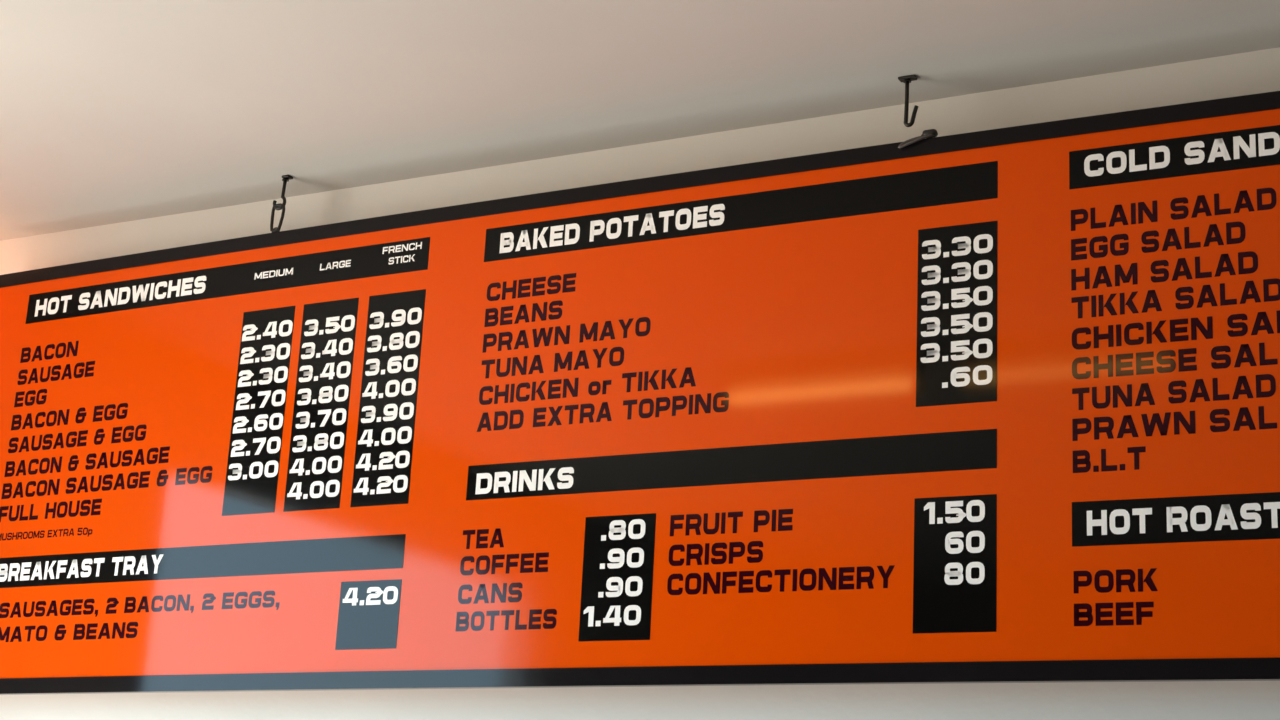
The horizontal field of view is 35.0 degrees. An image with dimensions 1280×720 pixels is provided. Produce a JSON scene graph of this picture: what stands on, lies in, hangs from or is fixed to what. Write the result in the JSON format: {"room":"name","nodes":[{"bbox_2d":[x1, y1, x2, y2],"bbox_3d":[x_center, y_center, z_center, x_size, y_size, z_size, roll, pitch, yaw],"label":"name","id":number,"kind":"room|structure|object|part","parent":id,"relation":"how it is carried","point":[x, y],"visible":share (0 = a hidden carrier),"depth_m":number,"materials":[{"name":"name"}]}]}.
{"room":"eatery","nodes":[
{"label":"eatery","id":0,"kind":"room"},
{"bbox_2d":[0,0,1279,240],"bbox_3d":[-0.062,-1.002,0.977,5.600,0.100,4.475,-5,-18,28],"label":"ceiling","id":1,"kind":"structure","parent":0,"point":[112,111],"depth_m":2.91,"materials":[{"name":"white paint"}]},
{"bbox_2d":[270,175,292,231],"bbox_3d":[-0.596,-0.258,3.358,0.033,0.097,0.014,-5,-18,28],"label":"ceiling hook","id":2,"kind":"object","parent":1,"relation":"attached to","point":[286,178],"depth_m":3.36,"materials":[{"name":"metal"}]},
{"bbox_3d":[-0.599,-0.235,3.353,0.027,0.050,0.005,-5,-18,28],"label":"wire link","id":3,"kind":"part","parent":2,"relation":"part of","materials":[{"name":"black metal"}]},
{"bbox_3d":[-0.586,-0.302,3.367,0.017,0.007,0.014,-5,-18,28],"label":"ceiling plate","id":4,"kind":"part","parent":2,"relation":"part of","materials":[{"name":"metal"}]},
{"bbox_2d":[0,91,1279,694],"bbox_3d":[0.110,0.079,2.869,2.970,0.763,0.052,-5,-18,28],"label":"menu board","id":5,"kind":"object","parent":2,"relation":"hanging from","point":[1001,405],"depth_m":2.86,"materials":[{"name":"orange printed plastic"}]},
{"bbox_3d":[-0.612,0.081,3.256,0.107,0.340,0.001,-6,-18,29],"label":"price panel","id":6,"kind":"part","parent":5,"relation":"part of","materials":[{"name":"black plastic"}]},
{"bbox_3d":[-0.502,0.069,3.196,0.109,0.340,0.001,-6,-18,28],"label":"price panel","id":7,"kind":"part","parent":5,"relation":"part of","materials":[{"name":"black plastic"}]},
{"bbox_3d":[-0.408,0.383,3.044,0.112,0.103,0.001,-6,-18,28],"label":"price panel","id":8,"kind":"part","parent":5,"relation":"part of","materials":[{"name":"black plastic"}]},
{"bbox_3d":[-0.389,0.058,3.135,0.108,0.340,0.001,-6,-18,28],"label":"price panel","id":9,"kind":"part","parent":5,"relation":"part of","materials":[{"name":"black plastic"}]},
{"bbox_3d":[-0.032,0.306,2.856,0.114,0.178,0.001,-5,-18,28],"label":"price panel","id":10,"kind":"part","parent":5,"relation":"part of","materials":[{"name":"black plastic"}]},
{"bbox_3d":[0.128,-0.264,2.967,2.970,0.024,0.043,-5,-18,27],"label":"rail","id":11,"kind":"part","parent":5,"relation":"part of","materials":[{"name":"black plastic"}]},
{"bbox_3d":[0.092,0.434,2.772,2.970,0.026,0.046,-5,-18,28],"label":"rail","id":12,"kind":"part","parent":5,"relation":"part of","materials":[{"name":"black plastic"}]},
{"bbox_3d":[0.386,-0.306,2.814,0.056,0.024,0.016,-5,-18,28],"label":"wire link","id":13,"kind":"part","parent":5,"relation":"part of","materials":[{"name":"black metal"}]},
{"bbox_3d":[0.408,0.264,2.628,0.112,0.179,0.001,-5,-18,27],"label":"price panel","id":14,"kind":"part","parent":5,"relation":"part of","materials":[{"name":"black plastic"}]},
{"bbox_3d":[0.425,-0.062,2.720,0.112,0.251,0.001,-5,-18,27],"label":"price panel","id":15,"kind":"part","parent":5,"relation":"part of","materials":[{"name":"black plastic"}]},
{"bbox_2d":[898,75,918,126],"bbox_3d":[0.377,-0.362,2.845,0.029,0.076,0.014,-5,-18,28],"label":"ceiling hook","id":16,"kind":"object","parent":1,"relation":"attached to","point":[907,79],"visible":1,"depth_m":2.84,"materials":[{"name":"metal"}]},
{"bbox_3d":[0.377,-0.395,2.856,0.025,0.007,0.014,-5,-18,28],"label":"ceiling plate","id":17,"kind":"part","parent":16,"relation":"part of","materials":[{"name":"metal"}]},
{"bbox_2d":[0,47,1279,719],"bbox_3d":[0.858,0.849,2.396,5.600,2.600,0.150,-5,-18,28],"label":"wall","id":18,"kind":"structure","parent":0,"point":[1254,72],"depth_m":2.98,"materials":[{"name":"paint"}]}
]}

